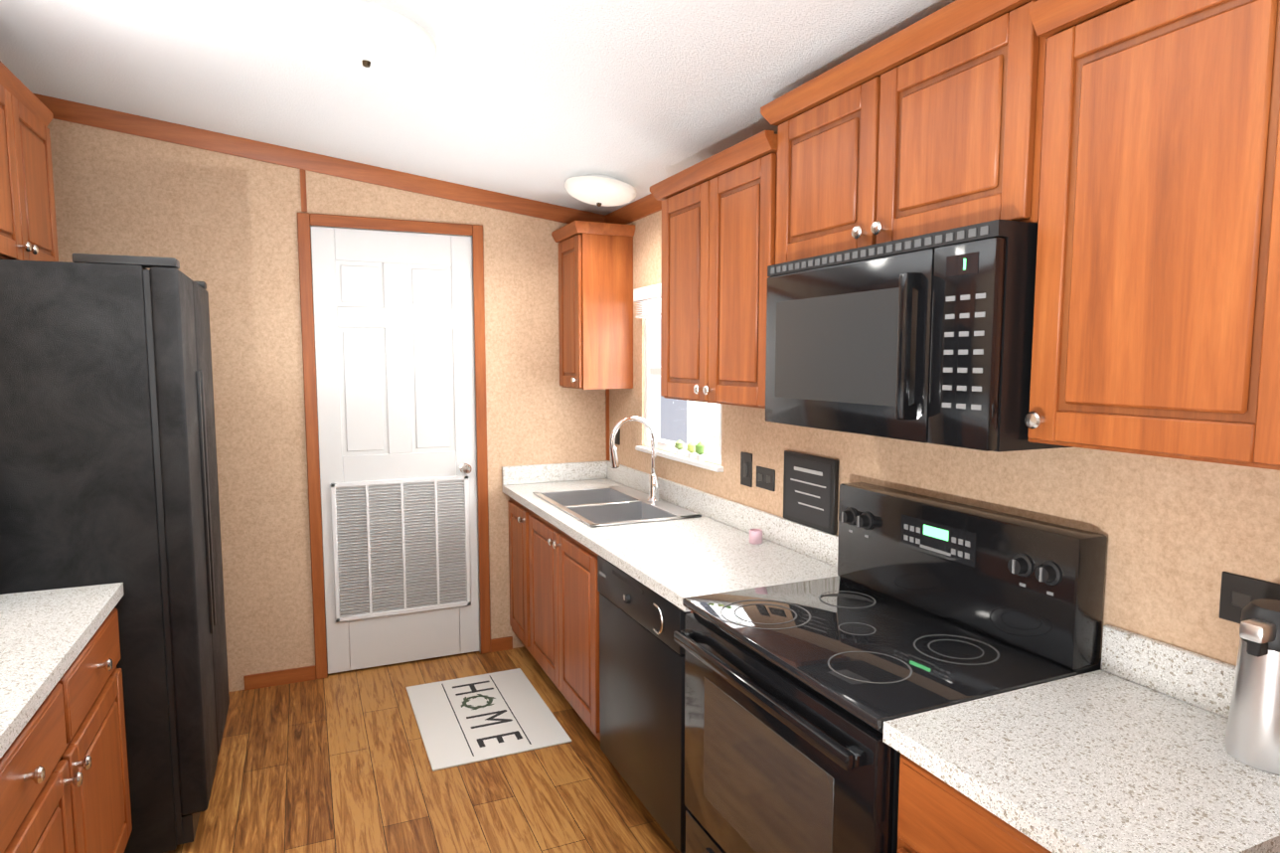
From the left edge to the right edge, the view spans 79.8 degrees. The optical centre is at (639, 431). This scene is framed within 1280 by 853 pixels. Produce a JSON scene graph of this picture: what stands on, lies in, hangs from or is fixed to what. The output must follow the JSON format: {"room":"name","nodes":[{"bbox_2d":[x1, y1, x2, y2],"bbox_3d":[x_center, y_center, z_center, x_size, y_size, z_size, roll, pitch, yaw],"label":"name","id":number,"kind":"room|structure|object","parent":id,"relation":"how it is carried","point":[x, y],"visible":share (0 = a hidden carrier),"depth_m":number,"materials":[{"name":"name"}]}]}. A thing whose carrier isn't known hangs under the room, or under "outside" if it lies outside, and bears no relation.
{"room":"kitchen","nodes":[
{"label":"kitchen","id":0,"kind":"room"},
{"bbox_2d":[0,61,58,261],"bbox_3d":[-2.155,-0.832,2.373,0.414,0.592,0.885,-2,6,-24],"label":"upper cabinet","id":1,"kind":"object","parent":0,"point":[28,227],"visible":0.85,"depth_m":2.53,"materials":[{"name":"brown wood"}]},
{"bbox_2d":[46,118,606,691],"bbox_3d":[-1.469,-0.201,3.804,2.975,2.850,0.120,-2,6,-24],"label":"wall","id":2,"kind":"structure","parent":0,"point":[224,226],"depth_m":3.63,"materials":[{"name":"paint"}]},
{"bbox_2d":[243,664,316,690],"bbox_3d":[-1.754,1.201,3.736,0.315,0.070,0.011,-2,6,-24],"label":"baseboard","id":3,"kind":"structure","parent":2,"relation":"attached to","point":[278,677],"depth_m":3.73,"materials":[{"name":"brown wood"}]},
{"bbox_2d":[33,93,602,223],"bbox_3d":[-1.440,-1.253,3.634,2.670,0.417,0.034,-2,6,-24],"label":"crown molding","id":4,"kind":"structure","parent":2,"relation":"attached to","point":[120,121],"depth_m":3.56,"materials":[{"name":"brown wood"}]},
{"bbox_2d":[297,212,490,678],"bbox_3d":[-1.229,0.082,3.918,0.875,2.265,0.114,-2,6,-24],"label":"door frame","id":5,"kind":"structure","parent":2,"relation":"attached to","point":[306,222],"depth_m":3.78,"materials":[{"name":"brown wood"}]},
{"bbox_2d":[310,226,479,673],"bbox_3d":[-1.209,0.109,3.874,0.761,2.196,0.103,-2,6,-24],"label":"door","id":6,"kind":"structure","parent":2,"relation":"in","point":[394,351],"depth_m":3.87,"materials":[{"name":"white wood"}]},
{"bbox_2d":[300,168,609,460],"bbox_3d":[-0.060,-0.285,2.453,1.824,1.669,3.464,-2,6,-24],"label":"trim","id":7,"kind":"structure","parent":2,"relation":"attached to","point":[303,190],"depth_m":4.30,"materials":[{"name":"brown wood"}]},
{"bbox_2d":[162,645,681,852],"bbox_3d":[-0.266,1.490,1.565,3.250,0.100,5.420,-2,6,-24],"label":"floor","id":8,"kind":"structure","parent":0,"point":[336,762],"depth_m":2.86,"materials":[{"name":"wood"}]},
{"bbox_2d":[0,608,132,852],"bbox_3d":[-1.613,0.993,1.669,0.699,0.870,1.210,-2,6,-24],"label":"base cabinet","id":9,"kind":"object","parent":8,"relation":"on","point":[64,778],"visible":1,"depth_m":1.82,"materials":[{"name":"brown wood"}]},
{"bbox_2d":[0,582,123,758],"bbox_3d":[-1.621,0.490,1.611,0.678,0.138,1.230,-2,6,-24],"label":"countertop","id":10,"kind":"structure","parent":9,"relation":"on","point":[46,635],"depth_m":1.85,"materials":[{"name":"stone"}]},
{"bbox_2d":[0,253,229,852],"bbox_3d":[-1.925,0.396,2.613,0.818,1.884,0.843,-2,6,-24],"label":"refrigerator","id":11,"kind":"object","parent":8,"relation":"on","point":[108,469],"visible":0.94,"depth_m":2.31,"materials":[{"name":"black metal"}]},
{"bbox_2d":[406,667,571,771],"bbox_3d":[-0.706,1.259,3.434,0.565,0.009,0.820,-2,6,-24],"label":"mat","id":12,"kind":"object","parent":8,"relation":"on","point":[473,719],"visible":1,"depth_m":3.36,"materials":[{"name":"white fabric"}]},
{"bbox_2d":[507,496,523,643],"bbox_3d":[-0.360,0.767,4.081,0.593,0.870,0.432,-2,6,-24],"label":"base cabinet","id":13,"kind":"object","parent":8,"relation":"on","point":[516,510],"depth_m":3.99,"materials":[{"name":"brown wood"}]},
{"bbox_2d":[523,505,587,725],"bbox_3d":[-0.083,0.826,3.455,0.593,0.870,1.023,-2,6,-24],"label":"base cabinet","id":14,"kind":"object","parent":8,"relation":"on","point":[554,606],"depth_m":3.37,"materials":[{"name":"brown wood"}]},
{"bbox_2d":[583,545,692,742],"bbox_3d":[0.247,0.896,2.709,0.593,0.870,0.840,-2,6,-24],"label":"base cabinet","id":15,"kind":"object","parent":8,"relation":"on","point":[590,592],"depth_m":2.96,"materials":[{"name":"brown wood"}]},
{"bbox_2d":[501,460,1279,852],"bbox_3d":[0.237,0.392,2.659,0.613,0.138,3.440,-2,6,-24],"label":"countertop","id":16,"kind":"structure","parent":15,"relation":"on","point":[1122,750],"depth_m":1.41,"materials":[{"name":"stone"}]},
{"bbox_2d":[532,484,701,526],"bbox_3d":[-0.135,0.418,3.556,0.500,0.174,0.850,-2,6,-24],"label":"double-bowl sink","id":17,"kind":"object","parent":16,"relation":"in","point":[605,506],"visible":0.44,"depth_m":3.56,"materials":[{"name":"silver metal"}]},
{"bbox_2d":[609,415,659,501],"bbox_3d":[-0.015,0.131,3.524,0.253,0.401,0.099,-2,6,-24],"label":"gooseneck faucet","id":18,"kind":"object","parent":16,"relation":"on","point":[654,485],"visible":1,"depth_m":3.54,"materials":[{"name":"silver metal"}]},
{"bbox_2d":[749,528,762,543],"bbox_3d":[0.423,0.385,2.804,0.047,0.048,0.048,-2,6,-24],"label":"candle jar","id":19,"kind":"object","parent":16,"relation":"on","point":[755,536],"visible":1,"depth_m":2.78,"materials":[{"name":"pink glass"}]},
{"bbox_2d":[783,450,838,534],"bbox_3d":[0.575,0.202,2.605,0.020,0.245,0.287,-2,6,-24],"label":"sign","id":20,"kind":"object","parent":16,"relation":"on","point":[810,490],"visible":1,"depth_m":2.58,"materials":[{"name":"black"}]},
{"bbox_2d":[1224,599,1279,775],"bbox_3d":[1.051,0.419,1.274,0.147,0.265,0.124,-2,6,-24],"label":"thermos","id":21,"kind":"object","parent":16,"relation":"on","point":[1252,735],"visible":1,"depth_m":1.25,"materials":[{"name":"silver metal"}]},
{"bbox_2d":[597,554,690,852],"bbox_3d":[0.237,0.901,2.666,0.600,0.868,0.677,-2,6,-24],"label":"dishwasher","id":22,"kind":"object","parent":8,"relation":"on","point":[642,694],"visible":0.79,"depth_m":2.48,"materials":[{"name":"black plastic"}]},
{"bbox_2d":[673,481,1107,852],"bbox_3d":[0.543,0.801,1.927,0.663,1.205,0.796,-2,6,-24],"label":"range oven","id":23,"kind":"object","parent":8,"relation":"on","point":[797,694],"visible":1,"depth_m":1.79,"materials":[{"name":"black metal"}]},
{"bbox_2d":[896,753,1052,852],"bbox_3d":[0.826,1.022,1.363,0.625,0.870,0.485,-2,6,-24],"label":"base cabinet","id":24,"kind":"object","parent":8,"relation":"on","point":[936,814],"visible":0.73,"depth_m":1.32,"materials":[{"name":"brown wood"}]},
{"bbox_2d":[0,0,956,215],"bbox_3d":[-0.266,-1.098,1.322,3.250,0.475,5.420,-2,6,-24],"label":"ceiling","id":25,"kind":"structure","parent":0,"point":[542,100],"depth_m":2.53,"materials":[{"name":"white paint"}]},
{"bbox_2d":[297,0,437,74],"bbox_3d":[-0.759,-1.090,2.147,0.367,0.139,0.370,-2,6,-24],"label":"ceiling light","id":26,"kind":"object","parent":25,"relation":"attached to","point":[365,36],"visible":1,"depth_m":2.05,"materials":[{"name":"white glass"}]},
{"bbox_2d":[564,173,636,206],"bbox_3d":[-0.179,-1.088,3.491,0.328,0.130,0.330,-2,6,-24],"label":"light","id":27,"kind":"object","parent":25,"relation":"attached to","point":[598,190],"visible":1,"depth_m":3.40,"materials":[{"name":"white glass"}]},
{"bbox_2d":[609,209,1279,668],"bbox_3d":[1.050,-0.033,2.005,0.375,2.850,5.420,-2,6,-24],"label":"wall","id":28,"kind":"structure","parent":0,"point":[1182,536],"depth_m":1.67,"materials":[{"name":"paint"}]},
{"bbox_2d":[551,220,635,389],"bbox_3d":[-0.248,-0.641,4.028,0.324,0.828,0.378,-2,6,-24],"label":"upper cabinet","id":29,"kind":"object","parent":28,"relation":"attached to","point":[595,294],"visible":1,"depth_m":3.90,"materials":[{"name":"brown wood"}]},
{"bbox_2d":[614,428,620,444],"bbox_3d":[-0.127,0.027,4.211,0.008,0.090,0.070,-2,6,-24],"label":"outlet","id":30,"kind":"object","parent":28,"relation":"attached to","point":[617,439],"visible":0.65,"depth_m":4.19,"materials":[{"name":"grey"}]},
{"bbox_2d":[602,193,661,224],"bbox_3d":[0.508,-0.990,2.639,0.034,0.080,3.464,-2,6,-24],"label":"crown molding","id":31,"kind":"structure","parent":28,"relation":"attached to","point":[648,205],"depth_m":3.83,"materials":[{"name":"brown wood"}]},
{"bbox_2d":[635,299,723,472],"bbox_3d":[0.199,-0.264,3.522,0.115,0.791,0.850,-2,6,-24],"label":"window","id":32,"kind":"structure","parent":28,"relation":"in","point":[652,357],"depth_m":3.84,"materials":[{"name":"white plastic"}]},
{"bbox_2d":[633,283,661,318],"bbox_3d":[0.152,-0.604,3.469,0.043,0.145,0.830,-2,6,-24],"label":"blind valance","id":33,"kind":"object","parent":32,"relation":"in","point":[647,294],"visible":0.29,"depth_m":3.69,"materials":[{"name":"white plastic"}]},
{"bbox_2d":[674,439,705,461],"bbox_3d":[0.221,0.077,3.415,0.042,0.090,0.244,-2,6,-24],"label":"plants","id":34,"kind":"object","parent":32,"relation":"attached to","point":[698,447],"visible":0.98,"depth_m":3.38,"materials":[{"name":"green plant"}]},
{"bbox_2d":[649,129,777,408],"bbox_3d":[0.347,-0.508,2.686,0.324,0.813,0.806,-2,6,-24],"label":"upper cabinet","id":35,"kind":"object","parent":28,"relation":"attached to","point":[719,231],"visible":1,"depth_m":2.55,"materials":[{"name":"brown wood"}]},
{"bbox_2d":[740,451,752,486],"bbox_3d":[0.413,0.148,2.989,0.012,0.130,0.080,-2,6,-24],"label":"switch plate","id":36,"kind":"object","parent":28,"relation":"attached to","point":[745,468],"visible":1,"depth_m":2.98,"materials":[{"name":"grey plastic"}]},
{"bbox_2d":[756,466,775,490],"bbox_3d":[0.468,0.177,2.869,0.008,0.080,0.122,-2,6,-24],"label":"outlet","id":37,"kind":"object","parent":28,"relation":"attached to","point":[765,478],"visible":1,"depth_m":2.86,"materials":[{"name":"grey plastic"}]},
{"bbox_2d":[760,0,1047,264],"bbox_3d":[0.688,-0.677,1.894,0.324,0.468,0.939,-2,6,-24],"label":"upper cabinet","id":38,"kind":"object","parent":28,"relation":"attached to","point":[932,122],"visible":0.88,"depth_m":1.71,"materials":[{"name":"brown wood"}]},
{"bbox_2d":[765,219,1073,452],"bbox_3d":[0.663,-0.217,1.885,0.410,0.445,0.786,-2,6,-24],"label":"microwave","id":39,"kind":"object","parent":38,"relation":"attached to","point":[925,338],"visible":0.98,"depth_m":1.63,"materials":[{"name":"black"}]},
{"bbox_2d":[1024,0,1279,470],"bbox_3d":[0.967,-0.367,1.288,0.324,0.813,0.498,-2,6,-24],"label":"wall mounted cabinet right single","id":40,"kind":"object","parent":28,"relation":"attached to","point":[1156,330],"visible":1,"depth_m":1.25,"materials":[{"name":"brown wood"}]},
{"bbox_2d":[1218,571,1279,623],"bbox_3d":[1.124,0.314,1.390,0.008,0.090,0.130,-2,6,-24],"label":"outlet","id":41,"kind":"object","parent":28,"relation":"attached to","point":[1238,592],"visible":0.54,"depth_m":1.42,"materials":[{"name":"grey plastic"}]}
]}

